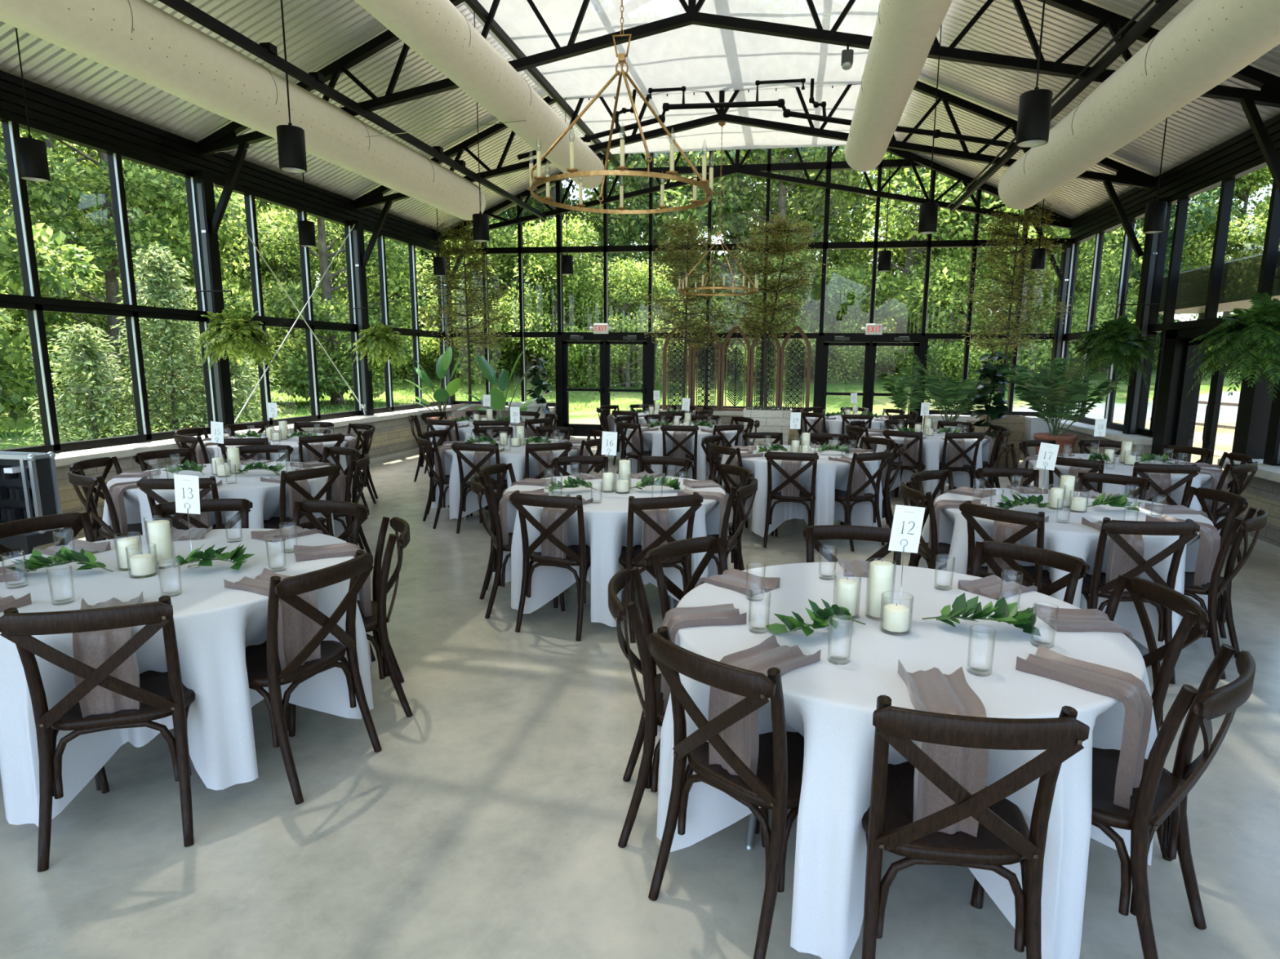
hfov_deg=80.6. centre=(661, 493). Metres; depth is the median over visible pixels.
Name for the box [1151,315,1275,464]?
door
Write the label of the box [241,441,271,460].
napkin
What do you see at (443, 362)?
leaf plant
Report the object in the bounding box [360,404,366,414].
knot
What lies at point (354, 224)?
rod
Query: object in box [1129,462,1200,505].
chair
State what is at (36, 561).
greenery sprig
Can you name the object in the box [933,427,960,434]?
greenery sprig
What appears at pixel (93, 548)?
napkin
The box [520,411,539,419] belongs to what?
chair
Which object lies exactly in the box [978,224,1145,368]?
tree
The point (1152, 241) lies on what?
steel column
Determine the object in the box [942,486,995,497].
napkin
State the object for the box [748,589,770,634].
water glass
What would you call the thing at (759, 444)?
napkin
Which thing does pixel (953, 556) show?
water glass
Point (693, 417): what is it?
chair
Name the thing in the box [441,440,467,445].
napkin
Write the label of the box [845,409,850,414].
pillar candle
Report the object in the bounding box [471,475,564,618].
chair
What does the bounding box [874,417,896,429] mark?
napkin
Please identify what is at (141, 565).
pillar candle
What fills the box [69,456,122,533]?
chair
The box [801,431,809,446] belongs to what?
pillar candle
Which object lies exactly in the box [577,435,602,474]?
chair
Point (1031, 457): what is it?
napkin
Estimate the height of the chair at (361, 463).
0.881 m
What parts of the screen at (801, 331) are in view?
frame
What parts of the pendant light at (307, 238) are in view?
cord, lamp shade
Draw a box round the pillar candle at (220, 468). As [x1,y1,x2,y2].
[216,464,230,475]
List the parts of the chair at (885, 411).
rail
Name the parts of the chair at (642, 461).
leg, rail, leg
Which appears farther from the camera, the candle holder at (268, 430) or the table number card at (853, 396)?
the table number card at (853, 396)
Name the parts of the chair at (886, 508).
leg, leg, rail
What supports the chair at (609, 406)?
on the floor
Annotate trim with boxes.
[54,404,451,466]
[78,448,419,533]
[496,405,555,411]
[553,435,599,441]
[659,408,743,415]
[923,414,1035,421]
[1035,416,1152,444]
[1217,457,1279,482]
[1236,531,1279,556]
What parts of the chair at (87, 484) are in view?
rail, leg, leg, seat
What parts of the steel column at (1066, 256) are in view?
plate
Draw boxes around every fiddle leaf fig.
[525,354,551,417]
[968,351,1008,438]
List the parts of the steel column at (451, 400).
plate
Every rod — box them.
[213,182,362,406]
[234,223,355,423]
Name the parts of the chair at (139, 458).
leg, rail, leg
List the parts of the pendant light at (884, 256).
lamp shade, cord, cord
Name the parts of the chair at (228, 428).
leg, rail, leg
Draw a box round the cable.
[214,120,525,152]
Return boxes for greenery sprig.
[5,546,113,573]
[162,459,204,475]
[173,542,254,569]
[234,429,262,438]
[235,461,284,475]
[285,431,317,439]
[449,416,473,422]
[465,435,500,444]
[494,416,510,421]
[522,435,552,444]
[548,475,596,490]
[628,408,646,413]
[628,474,679,489]
[648,420,671,427]
[666,408,682,411]
[693,420,713,427]
[756,443,788,453]
[765,599,865,636]
[811,442,849,453]
[825,411,842,417]
[862,412,879,417]
[897,426,915,431]
[922,592,1040,635]
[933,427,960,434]
[994,493,1057,509]
[1079,451,1115,463]
[1085,492,1142,511]
[1138,452,1174,464]
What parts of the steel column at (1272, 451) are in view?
plate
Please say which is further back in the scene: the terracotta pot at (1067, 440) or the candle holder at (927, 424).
the terracotta pot at (1067, 440)
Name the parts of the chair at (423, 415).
leg, rail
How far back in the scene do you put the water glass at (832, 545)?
3.15 m
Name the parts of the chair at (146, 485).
leg, rail, leg, seat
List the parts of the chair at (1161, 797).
leg, seat, leg, leg, rail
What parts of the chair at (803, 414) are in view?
leg, rail, leg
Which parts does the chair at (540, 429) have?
leg, rail, leg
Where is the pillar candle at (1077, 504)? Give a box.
[1070,497,1086,511]
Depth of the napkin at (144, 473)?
5.64 m
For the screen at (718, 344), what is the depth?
14.12 m
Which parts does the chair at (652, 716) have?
rail, leg, leg, seat, leg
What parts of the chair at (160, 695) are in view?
leg, rail, leg, seat, leg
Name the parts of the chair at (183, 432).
leg, rail, leg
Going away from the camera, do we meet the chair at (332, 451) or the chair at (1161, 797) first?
the chair at (1161, 797)
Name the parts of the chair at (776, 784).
leg, rail, seat, leg, leg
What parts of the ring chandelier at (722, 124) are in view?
arm, arm, hook frame, chain, arm, arm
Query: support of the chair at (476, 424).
on the floor
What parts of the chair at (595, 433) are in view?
leg, rail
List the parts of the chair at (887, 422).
leg, rail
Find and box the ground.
[0,282,1242,471]
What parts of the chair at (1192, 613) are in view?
leg, rail, leg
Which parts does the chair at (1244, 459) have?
leg, leg, rail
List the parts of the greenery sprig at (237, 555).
stem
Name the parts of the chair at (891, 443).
leg, rail, leg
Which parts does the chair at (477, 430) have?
leg, rail, leg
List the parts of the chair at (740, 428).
leg, rail, leg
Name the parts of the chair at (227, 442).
leg, rail, leg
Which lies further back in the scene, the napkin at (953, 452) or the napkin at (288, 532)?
the napkin at (953, 452)
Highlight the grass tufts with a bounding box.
[0,375,624,449]
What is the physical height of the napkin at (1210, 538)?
0.382 m
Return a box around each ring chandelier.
[526,0,715,213]
[677,121,759,295]
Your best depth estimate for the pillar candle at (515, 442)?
7.81 m
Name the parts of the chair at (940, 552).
leg, rail, leg, seat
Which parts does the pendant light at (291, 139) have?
cord, cord, lamp shade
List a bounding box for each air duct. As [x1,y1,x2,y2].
[0,0,485,220]
[354,0,604,189]
[844,0,952,172]
[998,0,1279,209]
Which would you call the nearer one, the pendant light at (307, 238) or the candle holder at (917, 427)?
the pendant light at (307, 238)
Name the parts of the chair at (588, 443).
leg, rail, leg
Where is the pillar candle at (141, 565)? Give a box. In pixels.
[129,552,155,576]
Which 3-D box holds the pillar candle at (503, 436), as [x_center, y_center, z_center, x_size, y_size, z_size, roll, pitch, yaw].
[-1.662,-0.582,7.936,0.074,0.132,0.074,2,10,10]
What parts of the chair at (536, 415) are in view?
rail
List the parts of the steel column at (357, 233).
plate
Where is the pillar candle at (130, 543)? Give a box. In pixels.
[116,536,140,568]
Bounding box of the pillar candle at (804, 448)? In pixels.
[801,444,810,453]
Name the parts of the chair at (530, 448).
leg, rail, leg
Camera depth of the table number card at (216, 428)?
5.80 m
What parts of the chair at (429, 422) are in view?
rail, leg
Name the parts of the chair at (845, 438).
rail, leg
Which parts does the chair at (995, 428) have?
leg, leg, rail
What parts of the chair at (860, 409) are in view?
rail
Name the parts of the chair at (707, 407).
rail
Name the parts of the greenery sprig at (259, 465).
stem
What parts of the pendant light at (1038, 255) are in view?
lamp shade, cord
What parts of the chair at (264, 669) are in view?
leg, leg, seat, rail, leg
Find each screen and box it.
[662,325,692,410]
[690,325,721,410]
[720,324,751,411]
[748,330,781,408]
[777,324,811,412]
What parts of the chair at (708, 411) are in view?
rail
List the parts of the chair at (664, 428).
leg, rail, seat, leg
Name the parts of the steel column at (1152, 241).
plate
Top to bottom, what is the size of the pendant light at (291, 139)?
2.616 m
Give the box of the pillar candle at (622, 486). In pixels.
[616,479,628,492]
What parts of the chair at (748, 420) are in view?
rail, leg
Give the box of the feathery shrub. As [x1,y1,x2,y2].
[146,321,297,428]
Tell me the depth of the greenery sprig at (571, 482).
5.15 m
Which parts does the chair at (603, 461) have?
leg, rail, leg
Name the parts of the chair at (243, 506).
leg, rail, leg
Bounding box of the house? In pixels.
[490,262,711,345]
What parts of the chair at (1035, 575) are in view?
leg, rail, seat, leg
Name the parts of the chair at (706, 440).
leg, rail, leg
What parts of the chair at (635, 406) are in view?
rail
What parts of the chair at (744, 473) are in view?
leg, seat, rail, leg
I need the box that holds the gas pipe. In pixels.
[517,78,1031,159]
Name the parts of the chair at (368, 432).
leg, rail, leg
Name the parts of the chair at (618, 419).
leg, rail, leg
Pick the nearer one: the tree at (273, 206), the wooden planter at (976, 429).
the wooden planter at (976, 429)
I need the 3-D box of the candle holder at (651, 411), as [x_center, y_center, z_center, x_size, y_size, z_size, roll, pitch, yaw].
[-0.169,-1.393,12.622,0.094,0.150,0.094,8,12,35]
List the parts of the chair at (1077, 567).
leg, rail, leg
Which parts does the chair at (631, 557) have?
leg, seat, rail, leg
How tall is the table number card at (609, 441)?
0.402 m
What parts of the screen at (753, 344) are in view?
frame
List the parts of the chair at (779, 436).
leg, rail, leg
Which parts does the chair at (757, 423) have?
leg, rail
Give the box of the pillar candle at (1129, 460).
[1124,454,1136,464]
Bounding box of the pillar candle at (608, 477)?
[603,472,613,491]
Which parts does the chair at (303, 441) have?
leg, rail, leg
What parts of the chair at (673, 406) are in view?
rail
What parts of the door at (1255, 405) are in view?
handle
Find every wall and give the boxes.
[56,410,452,522]
[493,410,556,439]
[703,415,804,444]
[922,417,1023,454]
[1056,426,1151,457]
[1226,471,1279,546]
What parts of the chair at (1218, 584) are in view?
seat, leg, leg, rail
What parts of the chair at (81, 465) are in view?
leg, rail, leg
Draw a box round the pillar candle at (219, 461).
[211,457,223,474]
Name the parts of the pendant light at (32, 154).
cord, lamp shade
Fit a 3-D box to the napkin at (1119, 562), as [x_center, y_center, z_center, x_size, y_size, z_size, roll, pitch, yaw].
[2.474,0.349,4.156,0.184,0.382,0.336,1,10,0]
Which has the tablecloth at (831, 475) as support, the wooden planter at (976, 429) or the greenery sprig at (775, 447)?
the greenery sprig at (775, 447)
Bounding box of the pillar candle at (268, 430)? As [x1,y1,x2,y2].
[266,427,273,439]
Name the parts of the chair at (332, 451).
leg, rail, leg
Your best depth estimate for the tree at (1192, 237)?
47.81 m
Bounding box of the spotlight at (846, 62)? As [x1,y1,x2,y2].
[840,44,853,70]
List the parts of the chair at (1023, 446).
leg, rail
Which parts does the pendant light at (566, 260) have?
cord, cord, lamp shade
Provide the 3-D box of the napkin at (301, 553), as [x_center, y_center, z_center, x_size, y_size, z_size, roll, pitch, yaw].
[-1.528,0.417,3.516,0.305,0.356,0.179,-5,11,-28]
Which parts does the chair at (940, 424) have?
leg, rail, leg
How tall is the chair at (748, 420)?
0.881 m
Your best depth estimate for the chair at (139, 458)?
6.31 m
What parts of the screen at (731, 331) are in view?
frame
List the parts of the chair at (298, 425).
leg, rail, leg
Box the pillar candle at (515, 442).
[511,437,519,445]
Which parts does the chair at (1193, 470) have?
leg, rail, leg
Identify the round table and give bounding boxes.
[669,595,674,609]
[745,813,756,849]
[749,507,847,532]
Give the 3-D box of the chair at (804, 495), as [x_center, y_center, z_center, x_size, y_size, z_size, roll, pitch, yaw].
[1.195,0.033,6.880,0.476,0.881,0.571,3,10,16]
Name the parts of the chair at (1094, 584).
leg, seat, rail, leg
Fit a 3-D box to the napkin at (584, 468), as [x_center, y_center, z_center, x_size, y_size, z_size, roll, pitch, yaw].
[-0.922,-0.320,7.777,0.336,0.382,0.184,5,11,22]
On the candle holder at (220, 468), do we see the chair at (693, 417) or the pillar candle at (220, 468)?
the pillar candle at (220, 468)
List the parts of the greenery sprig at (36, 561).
stem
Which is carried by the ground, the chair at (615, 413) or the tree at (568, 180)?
the tree at (568, 180)
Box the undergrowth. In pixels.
[0,272,1251,388]
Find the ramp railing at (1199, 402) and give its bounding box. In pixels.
[1150,397,1238,429]
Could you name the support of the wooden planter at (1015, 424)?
on the floor
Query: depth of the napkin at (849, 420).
11.64 m
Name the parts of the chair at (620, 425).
leg, rail, seat, leg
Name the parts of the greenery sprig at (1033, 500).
stem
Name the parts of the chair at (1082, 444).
leg, rail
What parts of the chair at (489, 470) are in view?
leg, rail, leg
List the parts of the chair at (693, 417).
rail, leg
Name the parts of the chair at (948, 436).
leg, seat, rail, leg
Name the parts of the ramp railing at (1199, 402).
rail, rail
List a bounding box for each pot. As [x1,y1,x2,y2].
[428,417,456,420]
[507,401,546,424]
[932,419,966,432]
[1033,432,1077,455]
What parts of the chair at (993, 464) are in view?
seat, leg, leg, rail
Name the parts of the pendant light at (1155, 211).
lamp shade, cord, cord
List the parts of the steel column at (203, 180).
plate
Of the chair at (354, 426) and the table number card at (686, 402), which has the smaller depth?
the chair at (354, 426)
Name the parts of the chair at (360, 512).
leg, rail, leg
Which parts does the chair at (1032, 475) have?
leg, rail, leg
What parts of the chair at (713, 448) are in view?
leg, rail, leg, leg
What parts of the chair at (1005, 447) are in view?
rail, leg, leg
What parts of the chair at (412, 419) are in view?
rail, leg, leg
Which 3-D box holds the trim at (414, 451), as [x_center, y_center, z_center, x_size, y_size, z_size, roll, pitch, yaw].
[-5.844,0.482,6.269,0.460,0.070,18.920,2,10,10]
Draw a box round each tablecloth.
[0,528,373,826]
[102,461,349,541]
[202,433,363,497]
[428,419,540,469]
[431,438,593,519]
[493,473,728,626]
[605,412,701,458]
[625,423,742,480]
[656,562,1157,958]
[721,444,883,537]
[805,415,902,448]
[857,429,990,501]
[918,488,1213,648]
[1026,453,1229,533]
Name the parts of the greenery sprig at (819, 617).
stem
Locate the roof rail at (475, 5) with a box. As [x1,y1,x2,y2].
[463,0,619,167]
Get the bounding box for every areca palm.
[880,365,927,414]
[893,347,1013,421]
[998,352,1128,435]
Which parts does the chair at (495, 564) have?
rail, leg, leg, seat, leg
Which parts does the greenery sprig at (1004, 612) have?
stem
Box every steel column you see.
[193,168,235,433]
[351,219,373,415]
[440,248,455,404]
[1048,238,1073,388]
[1122,198,1164,434]
[1262,368,1279,466]
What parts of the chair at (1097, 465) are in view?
leg, rail, leg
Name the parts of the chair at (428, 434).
leg, rail, leg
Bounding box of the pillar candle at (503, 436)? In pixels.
[499,432,506,444]
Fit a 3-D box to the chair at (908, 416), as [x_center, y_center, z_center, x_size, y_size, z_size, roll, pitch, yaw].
[3.546,-0.814,11.818,0.476,0.881,0.571,-6,12,-33]
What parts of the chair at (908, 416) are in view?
rail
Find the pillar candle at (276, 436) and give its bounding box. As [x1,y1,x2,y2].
[271,432,280,440]
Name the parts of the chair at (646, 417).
rail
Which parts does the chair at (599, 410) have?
rail, leg, leg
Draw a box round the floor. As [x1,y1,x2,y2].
[0,445,1279,958]
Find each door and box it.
[555,334,655,436]
[813,335,928,430]
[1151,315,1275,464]
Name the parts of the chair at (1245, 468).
seat, leg, leg, rail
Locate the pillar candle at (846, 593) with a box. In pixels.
[835,577,857,616]
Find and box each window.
[0,70,216,453]
[198,151,362,431]
[353,206,446,413]
[449,146,1071,416]
[1056,175,1171,431]
[1137,113,1279,437]
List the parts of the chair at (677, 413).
rail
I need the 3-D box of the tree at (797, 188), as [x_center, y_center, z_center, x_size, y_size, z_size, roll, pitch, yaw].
[6.443,-17.084,46.028,10.297,16.798,12.589,2,10,6]
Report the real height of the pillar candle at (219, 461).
0.132 m
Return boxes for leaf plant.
[405,345,474,418]
[462,350,537,418]
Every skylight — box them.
[462,0,880,100]
[555,84,861,155]
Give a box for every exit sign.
[589,323,612,333]
[861,324,886,334]
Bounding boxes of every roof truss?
[198,0,1279,234]
[354,80,1155,267]
[443,89,1071,284]
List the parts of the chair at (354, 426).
leg, rail, leg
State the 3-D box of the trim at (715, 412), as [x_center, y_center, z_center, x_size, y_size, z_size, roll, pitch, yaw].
[1.328,-1.534,14.282,2.960,0.075,0.560,2,10,10]
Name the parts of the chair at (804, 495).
leg, rail, seat, leg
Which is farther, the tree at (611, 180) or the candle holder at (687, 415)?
the tree at (611, 180)
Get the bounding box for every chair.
[0,512,95,561]
[0,595,195,871]
[67,470,142,541]
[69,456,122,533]
[96,765,109,794]
[133,448,197,471]
[136,475,231,529]
[152,498,253,529]
[173,433,209,464]
[174,426,208,454]
[216,437,270,462]
[223,422,267,436]
[235,444,293,462]
[245,550,382,804]
[263,463,340,537]
[288,516,413,737]
[292,500,375,662]
[293,422,333,434]
[298,433,344,465]
[321,446,364,550]
[333,453,372,555]
[346,423,377,498]
[346,427,376,509]
[408,415,426,481]
[417,435,484,528]
[420,411,447,473]
[421,429,488,517]
[426,418,459,484]
[451,441,507,533]
[465,410,497,419]
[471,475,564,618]
[472,419,510,438]
[472,426,513,510]
[479,462,515,590]
[509,490,591,641]
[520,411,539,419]
[524,417,551,438]
[524,441,572,479]
[535,426,573,439]
[543,413,557,437]
[551,456,608,476]
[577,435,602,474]
[586,430,602,470]
[596,407,608,456]
[600,404,619,456]
[608,567,768,848]
[611,409,639,465]
[614,415,635,474]
[616,421,652,472]
[618,492,702,643]
[629,404,654,411]
[636,456,692,478]
[643,536,728,622]
[644,414,675,423]
[646,626,804,958]
[657,410,685,423]
[660,424,698,479]
[671,404,694,412]
[680,414,720,479]
[694,408,713,422]
[701,435,747,528]
[702,406,713,421]
[706,423,744,462]
[706,477,757,574]
[709,443,777,537]
[710,463,751,563]
[715,419,759,483]
[729,416,753,446]
[742,431,782,446]
[763,450,818,547]
[792,408,802,445]
[800,411,828,445]
[802,524,901,565]
[803,407,824,413]
[809,433,849,447]
[834,449,892,551]
[840,407,867,414]
[840,413,873,446]
[840,443,906,528]
[845,424,896,497]
[848,420,866,448]
[858,436,895,524]
[862,695,1089,958]
[881,408,904,415]
[882,429,925,504]
[884,419,918,429]
[888,413,911,429]
[900,481,951,570]
[906,411,919,428]
[910,470,954,533]
[937,421,973,432]
[938,431,985,495]
[948,424,1007,489]
[954,428,1010,488]
[959,500,1051,591]
[969,540,1089,604]
[970,644,1255,958]
[973,467,1039,488]
[1001,443,1028,487]
[1018,440,1056,479]
[1048,457,1104,493]
[1075,472,1151,500]
[1077,440,1122,455]
[1080,517,1199,684]
[1104,574,1208,862]
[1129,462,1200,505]
[1160,444,1213,462]
[1183,486,1248,638]
[1183,506,1267,679]
[1201,460,1257,563]
[1217,452,1252,546]
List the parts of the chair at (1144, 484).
leg, rail, leg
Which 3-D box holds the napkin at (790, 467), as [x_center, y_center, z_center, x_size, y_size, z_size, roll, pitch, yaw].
[1.188,-0.162,6.879,0.185,0.342,0.298,4,10,17]
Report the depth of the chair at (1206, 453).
7.33 m
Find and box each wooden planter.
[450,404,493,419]
[971,425,999,455]
[979,414,1030,465]
[1023,417,1057,459]
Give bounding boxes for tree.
[0,121,37,286]
[0,123,253,412]
[0,128,99,284]
[0,135,191,375]
[0,144,71,230]
[0,179,8,200]
[0,208,104,420]
[0,322,162,444]
[20,130,275,388]
[66,141,266,323]
[73,242,255,436]
[113,195,257,310]
[158,172,342,293]
[222,199,342,314]
[223,207,344,357]
[226,208,456,404]
[242,239,345,309]
[255,200,435,355]
[321,233,467,382]
[330,248,457,328]
[404,217,552,384]
[412,218,517,404]
[429,177,585,357]
[457,97,655,356]
[471,212,630,388]
[493,182,578,233]
[549,94,728,349]
[562,160,685,262]
[563,252,688,388]
[596,151,773,261]
[608,91,829,365]
[637,213,743,411]
[685,84,884,374]
[694,151,855,314]
[720,208,828,409]
[727,260,824,389]
[757,148,921,332]
[791,261,898,384]
[801,151,1036,373]
[851,168,980,328]
[867,168,1064,348]
[875,250,1020,386]
[945,200,1081,398]
[951,198,1118,386]
[975,220,1145,355]
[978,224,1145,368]
[1012,191,1207,357]
[1072,186,1236,372]
[1127,200,1258,364]
[1164,165,1279,365]
[1227,177,1272,315]
[1254,200,1279,249]
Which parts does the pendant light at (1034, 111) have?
lamp shade, cord, cord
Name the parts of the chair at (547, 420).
leg, rail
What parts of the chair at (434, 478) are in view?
rail, leg, leg, seat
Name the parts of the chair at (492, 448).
leg, rail, seat, leg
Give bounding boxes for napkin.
[0,560,27,582]
[0,593,31,612]
[31,539,111,555]
[72,591,143,718]
[106,469,160,485]
[107,477,152,533]
[164,464,206,469]
[170,524,212,541]
[179,480,222,528]
[195,442,217,464]
[202,436,233,440]
[223,568,320,671]
[240,458,273,464]
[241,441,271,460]
[250,525,324,542]
[260,475,312,524]
[289,460,331,467]
[292,431,318,435]
[293,542,372,617]
[295,466,346,501]
[297,442,324,462]
[323,432,355,437]
[343,437,355,461]
[434,442,465,479]
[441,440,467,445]
[444,423,469,441]
[473,447,504,484]
[480,426,497,437]
[490,436,508,440]
[498,488,548,545]
[510,422,535,438]
[511,478,556,486]
[520,420,544,437]
[528,435,552,439]
[533,450,554,479]
[539,493,592,559]
[560,439,591,448]
[571,445,589,473]
[571,471,603,479]
[606,413,621,431]
[624,414,644,429]
[630,471,665,479]
[631,426,657,454]
[640,423,650,426]
[641,496,669,559]
[660,604,746,711]
[672,431,689,457]
[677,488,728,540]
[683,479,725,492]
[694,568,780,596]
[701,428,725,457]
[708,634,820,775]
[720,445,756,463]
[726,451,763,488]
[742,430,744,446]
[757,443,776,447]
[781,460,801,497]
[801,416,808,433]
[810,444,822,448]
[813,416,835,433]
[828,455,866,496]
[837,557,878,577]
[848,419,863,437]
[848,448,874,453]
[857,450,888,488]
[862,433,884,449]
[867,428,888,432]
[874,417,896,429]
[897,660,988,837]
[902,436,925,466]
[928,499,986,548]
[941,437,964,466]
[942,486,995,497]
[957,574,1037,599]
[983,435,994,464]
[987,515,1048,579]
[1006,484,1048,493]
[1015,645,1152,809]
[1019,455,1057,484]
[1034,604,1133,643]
[1057,453,1075,457]
[1068,464,1104,492]
[1080,489,1120,499]
[1081,517,1144,599]
[1093,451,1119,457]
[1133,466,1171,505]
[1144,502,1209,519]
[1145,514,1220,586]
[1152,455,1178,461]
[1174,461,1222,471]
[1199,466,1227,510]
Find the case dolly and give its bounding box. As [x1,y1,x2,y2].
[0,526,75,555]
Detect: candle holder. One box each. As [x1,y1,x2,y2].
[113,531,142,571]
[124,542,159,578]
[144,517,176,569]
[209,454,225,474]
[214,459,231,477]
[225,447,241,474]
[264,426,273,439]
[270,429,281,441]
[277,421,288,439]
[472,413,479,420]
[485,408,493,420]
[498,431,508,444]
[510,434,519,446]
[516,425,524,444]
[601,470,615,492]
[614,473,628,492]
[617,458,631,488]
[648,406,654,414]
[654,402,659,410]
[654,409,659,414]
[672,418,679,425]
[684,412,691,426]
[791,438,800,453]
[800,431,811,452]
[800,441,811,453]
[832,572,861,619]
[844,408,851,414]
[852,404,858,414]
[864,558,896,621]
[879,591,913,635]
[915,422,922,431]
[923,418,932,434]
[924,425,934,435]
[1047,485,1066,509]
[1058,473,1076,507]
[1067,489,1088,512]
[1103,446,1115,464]
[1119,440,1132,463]
[1123,451,1137,465]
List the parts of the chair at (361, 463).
seat, leg, leg, rail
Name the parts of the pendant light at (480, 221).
cord, cord, lamp shade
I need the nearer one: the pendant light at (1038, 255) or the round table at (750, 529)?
the round table at (750, 529)
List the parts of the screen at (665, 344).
frame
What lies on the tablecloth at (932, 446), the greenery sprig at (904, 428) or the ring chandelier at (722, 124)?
the greenery sprig at (904, 428)
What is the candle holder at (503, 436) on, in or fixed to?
on the tablecloth at (516, 455)
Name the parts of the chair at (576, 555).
leg, rail, leg, seat, leg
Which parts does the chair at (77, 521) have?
rail, leg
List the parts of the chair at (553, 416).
leg, rail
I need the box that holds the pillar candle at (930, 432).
[925,428,933,435]
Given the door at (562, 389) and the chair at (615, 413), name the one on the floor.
the chair at (615, 413)
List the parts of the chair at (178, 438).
leg, rail, leg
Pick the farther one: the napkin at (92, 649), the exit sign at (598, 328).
the exit sign at (598, 328)
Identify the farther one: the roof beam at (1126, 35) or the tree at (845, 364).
the tree at (845, 364)
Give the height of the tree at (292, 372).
13.034 m
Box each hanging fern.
[195,290,279,379]
[351,307,408,371]
[1066,303,1162,391]
[1186,276,1279,401]
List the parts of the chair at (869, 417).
leg, rail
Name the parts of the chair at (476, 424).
rail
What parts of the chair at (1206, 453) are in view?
leg, rail, leg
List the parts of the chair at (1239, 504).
leg, rail, leg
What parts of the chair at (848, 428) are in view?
leg, rail, leg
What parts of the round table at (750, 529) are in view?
leg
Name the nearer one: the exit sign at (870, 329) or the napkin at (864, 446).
the napkin at (864, 446)
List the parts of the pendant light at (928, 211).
lamp shade, cord, cord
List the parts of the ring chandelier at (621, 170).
arm, arm, hook frame, chain, arm, arm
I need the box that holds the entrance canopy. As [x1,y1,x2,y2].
[1158,248,1279,462]
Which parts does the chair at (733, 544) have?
seat, leg, leg, rail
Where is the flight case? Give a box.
[0,451,64,533]
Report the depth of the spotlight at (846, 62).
7.31 m
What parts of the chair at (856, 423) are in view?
leg, rail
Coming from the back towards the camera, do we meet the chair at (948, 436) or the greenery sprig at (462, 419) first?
the greenery sprig at (462, 419)
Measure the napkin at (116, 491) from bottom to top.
0.356 m
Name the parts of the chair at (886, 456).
leg, seat, rail, leg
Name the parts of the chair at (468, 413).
rail, leg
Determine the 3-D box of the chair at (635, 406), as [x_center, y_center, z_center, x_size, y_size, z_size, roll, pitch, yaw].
[-0.301,-1.129,13.400,0.476,0.881,0.571,-2,10,-13]
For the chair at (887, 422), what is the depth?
10.49 m
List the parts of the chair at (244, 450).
rail, leg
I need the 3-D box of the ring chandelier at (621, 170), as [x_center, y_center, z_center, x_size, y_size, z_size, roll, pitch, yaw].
[-0.244,-3.036,4.654,1.223,2.288,1.222,2,10,10]
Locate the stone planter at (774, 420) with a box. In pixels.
[742,404,791,446]
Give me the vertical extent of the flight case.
0.640 m
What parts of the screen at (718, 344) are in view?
frame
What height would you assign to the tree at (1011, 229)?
3.471 m
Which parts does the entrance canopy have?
post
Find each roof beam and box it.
[158,0,546,219]
[946,0,1178,212]
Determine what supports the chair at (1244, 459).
on the floor
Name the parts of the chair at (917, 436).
leg, rail, seat, leg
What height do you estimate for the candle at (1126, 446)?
0.211 m
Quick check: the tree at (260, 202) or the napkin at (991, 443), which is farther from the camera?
the tree at (260, 202)
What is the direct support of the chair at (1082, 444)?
on the floor
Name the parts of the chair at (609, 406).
rail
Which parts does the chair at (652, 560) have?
leg, rail, leg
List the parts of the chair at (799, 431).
leg, leg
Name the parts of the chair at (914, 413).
leg, rail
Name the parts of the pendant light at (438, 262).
cord, lamp shade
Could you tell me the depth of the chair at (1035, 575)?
4.14 m
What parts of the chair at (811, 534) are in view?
leg, rail, leg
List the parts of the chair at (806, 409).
rail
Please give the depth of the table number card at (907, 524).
2.65 m
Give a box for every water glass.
[0,551,28,589]
[46,564,75,605]
[156,558,182,596]
[223,513,242,542]
[266,537,286,572]
[280,522,297,553]
[746,562,765,601]
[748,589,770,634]
[818,545,837,580]
[826,614,853,665]
[933,555,955,591]
[966,624,996,676]
[999,569,1022,607]
[1030,603,1058,648]
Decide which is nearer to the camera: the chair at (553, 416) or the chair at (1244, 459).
the chair at (1244, 459)
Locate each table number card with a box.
[173,474,200,568]
[210,421,223,455]
[267,402,277,428]
[483,394,490,406]
[510,406,519,437]
[601,431,617,455]
[653,390,659,400]
[681,397,690,413]
[790,412,800,439]
[850,392,857,403]
[888,504,924,604]
[920,402,929,434]
[1035,442,1059,502]
[1093,418,1106,449]
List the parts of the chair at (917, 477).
leg, rail, leg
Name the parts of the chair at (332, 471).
leg, seat, rail, leg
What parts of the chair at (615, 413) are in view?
leg, rail, leg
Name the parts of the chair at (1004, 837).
leg, seat, leg, rail, leg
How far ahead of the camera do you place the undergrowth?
37.52 m
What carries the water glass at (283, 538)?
on the tablecloth at (215, 624)
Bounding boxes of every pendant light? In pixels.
[14,27,50,182]
[275,0,306,173]
[297,173,315,247]
[432,157,445,275]
[472,11,489,242]
[561,97,573,275]
[877,137,892,271]
[918,23,942,234]
[1015,0,1053,147]
[1030,198,1046,270]
[1142,117,1167,233]
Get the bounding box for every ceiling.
[0,0,603,231]
[893,0,1279,219]
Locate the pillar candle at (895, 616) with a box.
[882,603,909,632]
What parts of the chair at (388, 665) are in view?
leg, seat, leg, leg, rail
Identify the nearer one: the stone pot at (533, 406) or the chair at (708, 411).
the chair at (708, 411)

